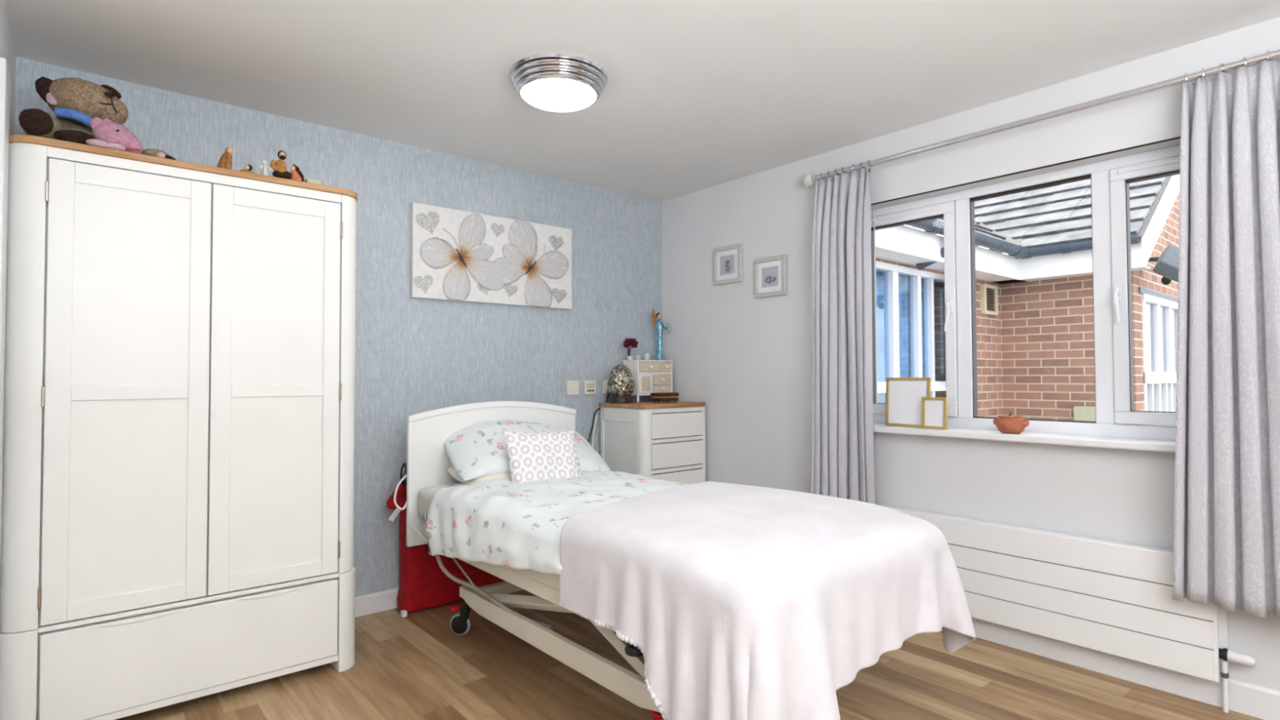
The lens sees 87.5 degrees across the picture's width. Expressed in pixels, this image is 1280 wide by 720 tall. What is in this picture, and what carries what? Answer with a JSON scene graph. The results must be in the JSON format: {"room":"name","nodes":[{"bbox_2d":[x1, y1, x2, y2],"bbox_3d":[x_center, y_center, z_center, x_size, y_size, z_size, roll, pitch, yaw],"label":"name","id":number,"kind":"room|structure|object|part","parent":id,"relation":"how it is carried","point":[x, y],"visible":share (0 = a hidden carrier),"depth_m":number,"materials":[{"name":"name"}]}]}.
{"room":"care facility","nodes":[
{"label":"care facility","id":0,"kind":"room"},
{"bbox_2d":[0,0,16,134],"bbox_3d":[-1.109,-0.016,0.086,1.220,2.400,5.365,1,-2,-40],"label":"wall","id":1,"kind":"structure","parent":0,"point":[7,51],"depth_m":2.27,"materials":[{"name":"paint"}]},
{"bbox_2d":[0,57,11,587],"bbox_3d":[-1.947,0.171,2.026,0.018,2.125,0.215,1,-2,-40],"label":"trim","id":2,"kind":"structure","parent":1,"relation":"attached to","point":[5,80],"depth_m":2.00,"materials":[{"name":"white wood"}]},
{"bbox_2d":[14,57,662,596],"bbox_3d":[-1.131,0.070,3.625,3.530,2.400,0.100,1,-2,-40],"label":"wall","id":3,"kind":"structure","parent":0,"point":[413,356],"depth_m":3.54,"materials":[{"name":"blue paint"}]},
{"bbox_2d":[355,587,399,617],"bbox_3d":[-1.097,1.221,3.546,3.310,0.095,0.016,1,-2,-40],"label":"baseboard","id":4,"kind":"structure","parent":3,"relation":"attached to","point":[378,602],"depth_m":3.35,"materials":[{"name":"white wood"}]},
{"bbox_2d":[409,202,571,309],"bbox_3d":[-0.807,-0.569,3.813,1.003,0.498,0.056,1,-2,-40],"label":"picture","id":5,"kind":"object","parent":3,"relation":"attached to","point":[456,255],"visible":1,"depth_m":3.75,"materials":[{"name":"white fabric"}]},
{"bbox_2d":[458,213,485,255],"bbox_3d":[-0.926,-0.685,3.697,0.160,0.260,0.008,1,-2,-40],"label":"petal","id":6,"kind":"object","parent":5,"relation":"on","point":[472,227],"depth_m":3.69,"materials":[{"name":"white paint"}]},
{"bbox_2d":[508,219,537,266],"bbox_3d":[-0.682,-0.678,3.905,0.190,0.273,0.008,1,-2,-40],"label":"petal","id":7,"kind":"object","parent":5,"relation":"on","point":[522,235],"depth_m":3.90,"materials":[{"name":"white paint"}]},
{"bbox_2d":[566,380,578,395],"bbox_3d":[-0.417,0.173,4.153,0.090,0.090,0.014,1,-2,-40],"label":"wall plate","id":8,"kind":"object","parent":3,"relation":"attached to","point":[572,386],"visible":1,"depth_m":4.15,"materials":[{"name":"beige plastic"}]},
{"bbox_2d":[584,380,595,395],"bbox_3d":[-0.315,0.175,4.239,0.090,0.090,0.014,1,-2,-40],"label":"wall socket","id":9,"kind":"object","parent":3,"relation":"attached to","point":[589,385],"visible":1,"depth_m":4.23,"materials":[{"name":"beige plastic"}]},
{"bbox_2d":[591,415,597,448],"bbox_3d":[-0.286,0.790,4.173,0.030,0.883,0.146,0,-1,2],"label":"power cable","id":10,"kind":"object","parent":3,"relation":"attached to","point":[596,416],"visible":0.35,"depth_m":4.21,"materials":[{"name":"white plastic"}]},
{"bbox_2d":[602,380,608,394],"bbox_3d":[-0.195,0.176,4.324,0.090,0.090,0.040,1,-2,-40],"label":"wall socket","id":11,"kind":"object","parent":3,"relation":"attached to","point":[605,389],"visible":0.37,"depth_m":4.31,"materials":[{"name":"beige plastic"}]},
{"bbox_2d":[587,392,609,443],"bbox_3d":[-0.274,0.702,4.210,0.062,1.000,0.261,-1,-2,26],"label":"power cable","id":12,"kind":"object","parent":11,"relation":"hanging from","point":[597,410],"visible":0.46,"depth_m":4.23,"materials":[{"name":"black plastic"}]},
{"bbox_2d":[5,0,1279,201],"bbox_3d":[0.169,-1.242,1.256,4.650,0.100,5.445,1,-2,-40],"label":"ceiling","id":13,"kind":"structure","parent":0,"point":[697,95],"depth_m":2.57,"materials":[{"name":"paint"}]},
{"bbox_2d":[508,53,608,111],"bbox_3d":[-0.330,-1.099,2.718,0.400,0.112,0.400,1,-2,-40],"label":"ceiling light","id":14,"kind":"object","parent":13,"relation":"attached to","point":[550,82],"visible":1,"depth_m":2.61,"materials":[{"name":"silver metal"}]},
{"bbox_3d":[-0.330,-1.063,2.717,0.306,0.040,0.306,1,-2,-40],"label":"lamp shade","id":15,"kind":"part","parent":14,"relation":"part of","materials":[{"name":"white glass"}]},
{"bbox_2d":[115,590,1263,719],"bbox_3d":[0.176,1.247,1.196,4.650,0.080,5.445,1,-2,-40],"label":"floor","id":16,"kind":"structure","parent":0,"point":[414,666],"depth_m":2.53,"materials":[{"name":"brown wood"}]},
{"bbox_2d":[0,134,357,719],"bbox_3d":[-1.743,0.276,2.613,1.080,1.944,0.594,1,-2,-40],"label":"wardrobe","id":17,"kind":"object","parent":16,"relation":"on","point":[178,506],"visible":0.99,"depth_m":2.33,"materials":[{"name":"white paint"}]},
{"bbox_2d":[18,76,128,145],"bbox_3d":[-1.965,-0.834,2.363,0.326,0.261,0.372,1,-2,-40],"label":"teddy bear","id":18,"kind":"object","parent":17,"relation":"on","point":[74,102],"visible":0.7,"depth_m":2.23},
{"bbox_3d":[-1.976,-0.770,2.212,0.105,0.101,0.152,1,-2,-40],"label":"leg","id":19,"kind":"part","parent":18,"relation":"part of","materials":[{"name":"brown fabric"}]},
{"bbox_3d":[-1.907,-0.745,2.273,0.152,0.071,0.139,1,-2,-40],"label":"leg","id":20,"kind":"part","parent":18,"relation":"part of","materials":[{"name":"brown fabric"}]},
{"bbox_2d":[85,116,142,153],"bbox_3d":[-1.807,-0.759,2.297,0.154,0.111,0.152,1,-2,-40],"label":"pig","id":21,"kind":"object","parent":17,"relation":"on","point":[108,134],"visible":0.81,"depth_m":2.25},
{"bbox_3d":[-1.726,0.099,2.269,0.441,1.484,0.022,1,-2,-40],"label":"door","id":22,"kind":"part","parent":17,"relation":"part of","materials":[{"name":"white paint"}]},
{"bbox_3d":[-1.725,0.104,2.270,0.324,1.374,0.010,1,-2,-40],"label":"door panel","id":23,"kind":"part","parent":17,"relation":"part of","materials":[{"name":"white paint"}]},
{"bbox_3d":[-1.697,0.877,2.251,0.227,0.016,0.006,1,-2,-40],"label":"finger pull","id":24,"kind":"part","parent":17,"relation":"part of","materials":[{"name":"white paint"}]},
{"bbox_2d":[141,148,176,159],"bbox_3d":[-1.700,-0.722,2.361,0.103,0.039,0.067,1,-2,-40],"label":"plush toy","id":25,"kind":"object","parent":17,"relation":"on","point":[156,153],"visible":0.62,"depth_m":2.33,"materials":[{"name":"beige fabric"}]},
{"bbox_3d":[-1.551,1.021,2.388,0.886,0.297,0.024,1,-2,-40],"label":"drawer","id":26,"kind":"part","parent":17,"relation":"part of","materials":[{"name":"white paint"}]},
{"bbox_3d":[-1.555,0.097,2.400,0.010,0.181,0.003,1,-2,-40],"label":"finger pull","id":27,"kind":"part","parent":17,"relation":"part of","materials":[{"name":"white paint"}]},
{"bbox_3d":[-1.540,0.097,2.413,0.019,0.181,0.003,1,-2,-40],"label":"finger pull","id":28,"kind":"part","parent":17,"relation":"part of","materials":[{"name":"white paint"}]},
{"bbox_2d":[216,147,232,169],"bbox_3d":[-1.541,-0.744,2.475,0.057,0.093,0.045,-1,-1,17],"label":"figurine","id":29,"kind":"object","parent":17,"relation":"on","point":[225,161],"visible":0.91,"depth_m":2.46,"materials":[{"name":"brown wood"}]},
{"bbox_2d":[240,164,253,173],"bbox_3d":[-1.486,-0.720,2.527,0.041,0.039,0.041,-1,-1,14],"label":"figurine","id":30,"kind":"object","parent":17,"relation":"on","point":[248,167],"visible":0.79,"depth_m":2.52,"materials":[{"name":"ceramic"}]},
{"bbox_2d":[258,159,272,175],"bbox_3d":[-1.434,-0.735,2.561,0.041,0.071,0.040,0,-1,-2],"label":"figurine","id":31,"kind":"object","parent":17,"relation":"on","point":[264,167],"visible":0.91,"depth_m":2.56,"materials":[{"name":"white ceramic"}]},
{"bbox_3d":[-1.446,-0.733,2.551,0.017,0.030,0.019,0,-1,-9],"label":"arm","id":32,"kind":"part","parent":31,"relation":"part of","materials":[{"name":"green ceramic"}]},
{"bbox_3d":[-1.424,-0.733,2.569,0.019,0.030,0.017,-1,-1,18],"label":"arm","id":33,"kind":"part","parent":31,"relation":"part of","materials":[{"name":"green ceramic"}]},
{"bbox_3d":[-1.385,0.882,2.516,0.227,0.016,0.006,1,-2,-40],"label":"finger pull","id":34,"kind":"part","parent":17,"relation":"part of","materials":[{"name":"white paint"}]},
{"bbox_3d":[-1.386,0.104,2.558,0.440,1.484,0.022,1,-2,-40],"label":"door","id":35,"kind":"part","parent":17,"relation":"part of","materials":[{"name":"white paint"}]},
{"bbox_3d":[-1.385,0.110,2.558,0.324,1.374,0.010,1,-2,-40],"label":"door panel","id":36,"kind":"part","parent":17,"relation":"part of","materials":[{"name":"white paint"}]},
{"bbox_2d":[270,150,292,179],"bbox_3d":[-1.389,-0.757,2.593,0.068,0.116,0.066,0,-1,-3],"label":"figurine","id":37,"kind":"object","parent":17,"relation":"on","point":[280,171],"visible":0.95,"depth_m":2.58,"materials":[{"name":"orange ceramic"}]},
{"bbox_3d":[-1.406,-0.750,2.571,0.032,0.043,0.025,0,-1,9],"label":"arm","id":38,"kind":"part","parent":37,"relation":"part of"},
{"bbox_2d":[290,164,304,181],"bbox_3d":[-1.351,-0.730,2.623,0.050,0.074,0.048,-1,-1,13],"label":"figurine","id":39,"kind":"object","parent":17,"relation":"on","point":[297,175],"visible":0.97,"depth_m":2.61,"materials":[{"name":"orange ceramic"}]},
{"bbox_2d":[304,177,320,184],"bbox_3d":[-1.315,-0.710,2.685,0.052,0.026,0.035,1,-2,-40],"label":"box","id":40,"kind":"object","parent":17,"relation":"on","point":[308,180],"visible":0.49,"depth_m":2.67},
{"bbox_2d":[386,483,505,617],"bbox_3d":[-0.959,0.907,3.549,0.783,0.717,0.164,1,-2,-40],"label":"bag","id":41,"kind":"object","parent":16,"relation":"on","point":[423,584],"visible":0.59,"depth_m":3.36,"materials":[{"name":"fabric"}]},
{"bbox_2d":[393,400,662,719],"bbox_3d":[-0.115,0.719,2.702,1.015,1.051,2.136,1,-2,-40],"label":"hospital bed","id":42,"kind":"object","parent":16,"relation":"on","point":[428,460],"visible":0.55,"depth_m":2.95,"materials":[{"name":"white laminate"}]},
{"bbox_3d":[-1.131,0.545,3.206,0.022,0.068,0.008,1,-2,-40],"label":"button panel","id":43,"kind":"part","parent":42,"relation":"part of","materials":[{"name":"grey plastic"}]},
{"bbox_3d":[-0.934,0.760,2.939,0.064,0.161,0.014,-2,-2,44],"label":"rail post","id":44,"kind":"part","parent":42,"relation":"part of","materials":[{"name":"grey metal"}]},
{"bbox_2d":[417,482,462,519],"bbox_3d":[-0.065,0.659,2.674,0.900,0.155,2.025,1,-2,-40],"label":"mattress","id":45,"kind":"object","parent":42,"relation":"on","point":[425,495],"visible":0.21,"depth_m":3.09,"materials":[{"name":"beige fabric"}]},
{"bbox_2d":[426,470,688,575],"bbox_3d":[-0.009,0.677,2.609,1.027,0.319,1.920,1,-2,-40],"label":"duvet","id":46,"kind":"object","parent":45,"relation":"on","point":[494,522],"visible":0.31,"depth_m":2.62,"materials":[{"name":"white fabric"}]},
{"bbox_2d":[446,466,511,484],"bbox_3d":[-0.571,0.527,3.320,0.684,0.154,0.424,1,-2,-36],"label":"pillow","id":47,"kind":"object","parent":46,"relation":"on","point":[504,475],"visible":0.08,"depth_m":3.04,"materials":[{"name":"beige fabric"}]},
{"bbox_2d":[444,420,610,480],"bbox_3d":[-0.533,0.469,3.349,0.830,0.328,0.441,1,-2,-32],"label":"pillow","id":48,"kind":"object","parent":47,"relation":"on","point":[477,451],"visible":0.58,"depth_m":3.21,"materials":[{"name":"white fabric"}]},
{"bbox_2d":[502,429,580,484],"bbox_3d":[-0.438,0.504,3.090,0.374,0.365,0.200,1,-2,-31],"label":"cushion","id":49,"kind":"object","parent":46,"relation":"on","point":[532,456],"visible":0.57,"depth_m":3.05,"materials":[{"name":"white fabric"}]},
{"bbox_2d":[559,480,976,719],"bbox_3d":[0.307,0.851,2.179,1.210,0.746,1.118,1,-2,-40],"label":"blanket","id":50,"kind":"object","parent":45,"relation":"on","point":[739,602],"visible":1,"depth_m":1.79,"materials":[{"name":"white fabric"}]},
{"bbox_3d":[-0.739,0.553,3.482,0.960,0.675,0.026,1,-2,-40],"label":"headboard","id":51,"kind":"part","parent":42,"relation":"part of","materials":[{"name":"white laminate"}]},
{"bbox_3d":[-0.730,0.259,3.478,0.960,0.089,0.008,1,-2,-40],"label":"headboard moulding","id":52,"kind":"part","parent":42,"relation":"part of","materials":[{"name":"white laminate"}]},
{"bbox_3d":[-0.428,0.978,2.694,0.053,0.205,0.749,1,-2,-40],"label":"lift arm","id":53,"kind":"part","parent":42,"relation":"part of","materials":[{"name":"beige metal"}]},
{"bbox_3d":[-0.360,0.822,2.415,0.030,0.057,1.940,1,-2,-40],"label":"rail","id":54,"kind":"part","parent":42,"relation":"part of","materials":[{"name":"beige metal"}]},
{"bbox_3d":[-0.367,1.062,2.546,0.028,0.084,1.400,1,-2,-40],"label":"rail","id":55,"kind":"part","parent":42,"relation":"part of","materials":[{"name":"beige metal"}]},
{"bbox_3d":[-0.137,0.936,2.352,0.041,0.236,0.571,1,-2,-40],"label":"lift arm","id":56,"kind":"part","parent":42,"relation":"part of","materials":[{"name":"beige metal"}]},
{"bbox_3d":[-0.012,0.879,2.066,0.072,0.050,0.072,1,-2,-40],"label":"adjuster knob","id":57,"kind":"part","parent":42,"relation":"part of","materials":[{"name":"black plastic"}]},
{"bbox_2d":[599,400,705,484],"bbox_3d":[0.088,0.777,4.267,0.545,1.010,0.440,1,-2,-40],"label":"dresser","id":58,"kind":"object","parent":16,"relation":"on","point":[665,441],"visible":0.58,"depth_m":4.10,"materials":[{"name":"beige paint"}]},
{"bbox_2d":[606,364,635,403],"bbox_3d":[-0.123,0.149,4.225,0.180,0.246,0.174,0,-1,-8],"label":"egg ornament","id":59,"kind":"object","parent":58,"relation":"on","point":[620,382],"visible":0.99,"depth_m":4.16,"materials":[{"name":"silver metal"}]},
{"bbox_2d":[635,354,640,359],"bbox_3d":[-0.011,-0.017,4.348,0.034,0.035,0.034,1,-2,-40],"label":"ball ornament","id":60,"kind":"object","parent":58,"relation":"on","point":[637,357],"visible":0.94,"depth_m":4.34,"materials":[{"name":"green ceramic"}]},
{"bbox_2d":[622,360,673,402],"bbox_3d":[0.062,0.139,4.431,0.311,0.274,0.172,1,-2,-40],"label":"drawers","id":61,"kind":"object","parent":58,"relation":"on","point":[650,376],"visible":0.8,"depth_m":4.36,"materials":[{"name":"white wood"}]},
{"bbox_2d":[622,337,638,359],"bbox_3d":[-0.060,-0.071,4.366,0.100,0.143,0.100,1,-2,-40],"label":"flower","id":62,"kind":"object","parent":61,"relation":"on","point":[628,342],"visible":1,"depth_m":4.35,"materials":[{"name":"red plant"}]},
{"bbox_3d":[-0.065,-0.011,4.388,0.039,0.026,0.040,1,-2,-40],"label":"pot","id":63,"kind":"part","parent":62,"relation":"part of","materials":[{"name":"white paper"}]},
{"bbox_3d":[0.034,0.155,4.328,0.097,0.120,0.012,1,-2,-40],"label":"door","id":64,"kind":"part","parent":61,"relation":"part of","materials":[{"name":"white wood"}]},
{"bbox_3d":[0.038,0.154,4.324,0.075,0.096,0.003,1,-2,-40],"label":"door panel","id":65,"kind":"part","parent":61,"relation":"part of","materials":[{"name":"beige wood"}]},
{"bbox_2d":[643,352,650,359],"bbox_3d":[0.047,-0.022,4.418,0.047,0.049,0.048,1,-2,-40],"label":"ball ornament","id":66,"kind":"object","parent":61,"relation":"on","point":[646,356],"visible":0.95,"depth_m":4.40,"materials":[{"name":"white ceramic"}]},
{"bbox_3d":[0.063,0.045,4.356,0.175,0.064,0.014,1,-2,-40],"label":"drawer","id":67,"kind":"part","parent":61,"relation":"part of","materials":[{"name":"beige wood"}]},
{"bbox_2d":[651,308,671,359],"bbox_3d":[0.144,-0.170,4.503,0.126,0.347,0.079,0,-1,7],"label":"angel figurine","id":68,"kind":"object","parent":61,"relation":"on","point":[658,324],"visible":0.99,"depth_m":4.49,"materials":[{"name":"blue ceramic"}]},
{"bbox_3d":[0.170,-0.224,4.517,0.055,0.044,0.019,0,-1,-3],"label":"arm","id":69,"kind":"part","parent":68,"relation":"part of","materials":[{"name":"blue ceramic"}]},
{"bbox_3d":[0.145,0.193,4.422,0.156,0.048,0.014,1,-2,-40],"label":"drawer","id":70,"kind":"part","parent":61,"relation":"part of","materials":[{"name":"beige wood"}]},
{"bbox_3d":[0.145,0.131,4.423,0.156,0.068,0.014,1,-2,-40],"label":"drawer","id":71,"kind":"part","parent":61,"relation":"part of","materials":[{"name":"beige wood"}]},
{"bbox_3d":[0.168,0.047,4.445,0.094,0.064,0.014,1,-2,-40],"label":"drawer","id":72,"kind":"part","parent":61,"relation":"part of","materials":[{"name":"beige wood"}]},
{"bbox_2d":[650,392,679,403],"bbox_3d":[0.158,0.241,4.255,0.161,0.062,0.096,1,-2,-40],"label":"wooden box","id":73,"kind":"object","parent":58,"relation":"on","point":[656,397],"visible":1,"depth_m":4.21,"materials":[{"name":"brown wood"}]},
{"bbox_3d":[0.158,0.220,4.256,0.161,0.020,0.096,1,-2,-40],"label":"lid","id":74,"kind":"part","parent":73,"relation":"part of","materials":[{"name":"brown wood"}]},
{"bbox_3d":[0.230,0.763,4.123,0.434,0.148,0.023,1,-2,-40],"label":"drawer","id":75,"kind":"part","parent":58,"relation":"part of","materials":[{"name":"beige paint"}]},
{"bbox_3d":[0.230,0.582,4.128,0.434,0.148,0.023,1,-2,-40],"label":"drawer","id":76,"kind":"part","parent":58,"relation":"part of","materials":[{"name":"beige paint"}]},
{"bbox_3d":[0.229,0.401,4.132,0.434,0.148,0.023,1,-2,-40],"label":"drawer","id":77,"kind":"part","parent":58,"relation":"part of","materials":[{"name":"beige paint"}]},
{"bbox_2d":[662,17,1279,691],"bbox_3d":[1.948,0.039,2.734,0.250,2.400,5.445,1,-2,-40],"label":"wall","id":78,"kind":"structure","parent":0,"point":[748,358],"depth_m":3.22,"materials":[{"name":"paint"}]},
{"bbox_2d":[712,243,742,285],"bbox_3d":[0.549,-0.596,4.184,0.022,0.235,0.235,1,-2,-40],"label":"picture frame","id":79,"kind":"object","parent":78,"relation":"attached to","point":[727,261],"visible":1,"depth_m":4.18,"materials":[{"name":"white wood"}]},
{"bbox_2d":[720,253,734,275],"bbox_3d":[0.548,-0.596,4.187,0.002,0.119,0.120,1,-2,-40],"label":"print","id":80,"kind":"object","parent":79,"relation":"attached to","point":[726,260],"depth_m":4.19},
{"bbox_2d":[753,253,787,297],"bbox_3d":[0.765,-0.490,3.928,0.022,0.232,0.234,1,-2,-40],"label":"picture frame","id":81,"kind":"object","parent":78,"relation":"attached to","point":[770,273],"visible":1,"depth_m":3.92,"materials":[{"name":"white wood"}]},
{"bbox_2d":[761,265,777,287],"bbox_3d":[0.764,-0.489,3.930,0.002,0.116,0.119,1,-2,-40],"label":"print","id":82,"kind":"object","parent":81,"relation":"attached to","point":[769,273],"depth_m":3.93},
{"bbox_2d":[873,423,1175,453],"bbox_3d":[1.689,0.335,2.918,0.240,0.032,1.834,1,-2,-40],"label":"windowsill","id":83,"kind":"structure","parent":78,"relation":"attached to","point":[1114,442],"depth_m":2.79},
{"bbox_2d":[885,377,930,427],"bbox_3d":[1.329,0.208,3.300,0.054,0.243,0.227,1,-2,-40],"label":"photo frame","id":84,"kind":"object","parent":83,"relation":"on","point":[904,395],"visible":0.79,"depth_m":3.30,"materials":[{"name":"gold metal"}]},
{"bbox_2d":[921,396,947,430],"bbox_3d":[1.399,0.251,3.159,0.053,0.150,0.119,1,-2,-40],"label":"photo frame","id":85,"kind":"object","parent":83,"relation":"on","point":[934,410],"visible":1,"depth_m":3.15,"materials":[{"name":"gold metal"}]},
{"bbox_2d":[992,412,1029,433],"bbox_3d":[1.616,0.272,2.912,0.116,0.093,0.116,0,-1,8],"label":"terracotta pot","id":86,"kind":"object","parent":83,"relation":"on","point":[1009,424],"visible":1,"depth_m":2.87,"materials":[{"name":"orange ceramic"}]},
{"bbox_3d":[1.577,0.274,2.958,0.012,0.036,0.025,1,-2,-40],"label":"handle","id":87,"kind":"part","parent":86,"relation":"part of","materials":[{"name":"ceramic"}]},
{"bbox_3d":[1.656,0.271,2.865,0.012,0.036,0.025,1,-2,-40],"label":"handle","id":88,"kind":"part","parent":86,"relation":"part of","materials":[{"name":"ceramic"}]},
{"bbox_2d":[871,136,1180,440],"bbox_3d":[1.710,-0.245,2.958,0.171,1.149,1.724,1,-2,-40],"label":"window","id":89,"kind":"structure","parent":78,"relation":"in","point":[1111,180],"depth_m":2.78,"materials":[{"name":"white plastic"}]},
{"bbox_2d":[873,208,877,405],"bbox_3d":[1.237,-0.278,3.511,0.007,1.035,0.007,1,-2,-40],"label":"window frame","id":90,"kind":"structure","parent":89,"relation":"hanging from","point":[873,209],"depth_m":3.51,"materials":[{"name":"white plastic"}]},
{"bbox_2d":[871,205,938,222],"bbox_3d":[1.331,-0.743,3.419,0.009,0.018,0.399,1,-2,-40],"label":"vent","id":91,"kind":"object","parent":89,"relation":"attached to","point":[921,211],"depth_m":3.40,"materials":[{"name":"white plastic"}]},
{"bbox_3d":[1.375,-0.242,3.416,0.069,1.037,0.499,1,-2,-40],"label":"sash","id":92,"kind":"part","parent":89,"relation":"part of","materials":[{"name":"white plastic"}]},
{"bbox_3d":[1.476,-0.210,3.204,0.033,0.145,0.034,1,-2,-40],"label":"handle lever","id":93,"kind":"part","parent":89,"relation":"part of","materials":[{"name":"white plastic"}]},
{"bbox_3d":[1.491,-0.258,3.216,0.012,0.070,0.026,1,-2,-40],"label":"handle","id":94,"kind":"part","parent":89,"relation":"part of","materials":[{"name":"white plastic"}]},
{"bbox_3d":[1.917,-0.224,2.685,0.033,0.144,0.025,1,-2,-40],"label":"handle lever","id":95,"kind":"part","parent":89,"relation":"part of","materials":[{"name":"white plastic"}]},
{"bbox_3d":[1.931,-0.272,2.699,0.012,0.070,0.026,1,-2,-40],"label":"handle","id":96,"kind":"part","parent":89,"relation":"part of","materials":[{"name":"white plastic"}]},
{"bbox_3d":[2.108,-0.266,2.553,0.069,1.037,0.496,1,-2,-40],"label":"sash","id":97,"kind":"part","parent":89,"relation":"part of","materials":[{"name":"white plastic"}]},
{"bbox_2d":[1117,157,1180,173],"bbox_3d":[2.065,-0.766,2.556,0.009,0.018,0.396,1,-2,-40],"label":"vent","id":98,"kind":"object","parent":89,"relation":"attached to","point":[1160,163],"depth_m":2.63,"materials":[{"name":"white plastic"}]},
{"bbox_2d":[802,48,1279,186],"bbox_3d":[1.604,-0.992,2.866,0.131,0.082,2.122,1,-2,-40],"label":"curtain rod","id":99,"kind":"object","parent":78,"relation":"attached to","point":[809,180],"visible":0.85,"depth_m":2.70,"materials":[{"name":"silver metal"}]},
{"bbox_2d":[809,160,875,504],"bbox_3d":[1.033,-0.056,3.434,0.099,1.892,0.356,1,-2,-40],"label":"curtain","id":100,"kind":"object","parent":99,"relation":"hanging from","point":[842,451],"visible":0.89,"depth_m":3.41,"materials":[{"name":"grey fabric"}]},
{"bbox_2d":[1172,49,1279,618],"bbox_3d":[2.083,-0.095,2.205,0.101,1.882,0.538,1,-2,-42],"label":"curtain","id":101,"kind":"object","parent":99,"relation":"hanging from","point":[1226,547],"visible":0.98,"depth_m":2.27,"materials":[{"name":"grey fabric"}]},
{"bbox_2d":[878,504,1255,712],"bbox_3d":[1.648,0.978,2.817,0.068,0.528,1.401,1,-2,-40],"label":"radiator","id":102,"kind":"object","parent":78,"relation":"attached to","point":[1113,597],"visible":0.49,"depth_m":2.63,"materials":[{"name":"metal"}]},
{"bbox_3d":[1.613,0.917,2.850,0.051,0.404,1.307,1,-2,-40],"label":"casing","id":103,"kind":"part","parent":102,"relation":"part of","materials":[{"name":"metal"}]},
{"bbox_3d":[1.644,0.914,2.864,0.014,0.350,1.327,1,-2,-40],"label":"panel","id":104,"kind":"part","parent":102,"relation":"part of","materials":[{"name":"metal"}]},
{"bbox_2d":[971,617,1279,719],"bbox_3d":[1.856,1.184,2.614,0.016,0.105,5.229,1,-2,-40],"label":"baseboard","id":105,"kind":"structure","parent":78,"relation":"attached to","point":[1245,698],"depth_m":2.54,"materials":[{"name":"white wood"}]},
{"label":"outside","id":106,"kind":"structure","parent":0,"visible":0},
{"bbox_3d":[5.989,1.615,6.356,10.600,0.100,14.000,1,-2,-40],"label":"ground","id":107,"kind":"structure","parent":106,"visible":0},
{"bbox_2d":[875,174,1179,421],"bbox_3d":[3.594,-1.130,7.318,8.080,5.450,3.622,1,-2,-40],"label":"brick house","id":108,"kind":"structure","parent":107,"relation":"on","point":[1035,318],"depth_m":5.88,"materials":[{"name":"brown brick"}]},
{"bbox_3d":[1.752,0.112,4.979,0.322,1.665,0.032,1,-2,-40],"label":"curtain panel","id":109,"kind":"part","parent":108,"relation":"part of","materials":[{"name":"blue fabric"}]},
{"bbox_3d":[2.027,0.116,5.213,0.365,1.665,0.032,1,-2,-40],"label":"curtain panel","id":110,"kind":"part","parent":108,"relation":"part of","materials":[{"name":"blue fabric"}]},
{"bbox_3d":[2.248,0.120,5.400,0.265,1.665,0.032,1,-2,-40],"label":"curtain panel","id":111,"kind":"part","parent":108,"relation":"part of","materials":[{"name":"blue fabric"}]},
{"bbox_2d":[981,284,998,315],"bbox_3d":[3.214,-0.552,6.139,0.290,0.270,0.031,1,-2,-40],"label":"air vent","id":112,"kind":"object","parent":108,"relation":"attached to","point":[989,298],"depth_m":6.13,"materials":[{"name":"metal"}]},
{"bbox_3d":[5.130,0.234,6.430,2.250,1.470,0.006,1,-2,-40],"label":"pane","id":113,"kind":"part","parent":108,"relation":"part of","materials":[{"name":"clear glass"}]},
{"bbox_2d":[1147,244,1178,284],"bbox_3d":[4.413,-0.783,5.545,0.315,0.345,0.473,-1,-2,29],"label":"floodlight","id":114,"kind":"object","parent":108,"relation":"attached to","point":[1166,265],"visible":0.81,"depth_m":5.41,"materials":[{"name":"grey metal"}]},
{"bbox_3d":[4.409,-0.838,5.673,0.070,0.118,0.286,0,-1,1],"label":"mounting arm","id":115,"kind":"part","parent":114,"relation":"part of","materials":[{"name":"grey metal"}]}
]}

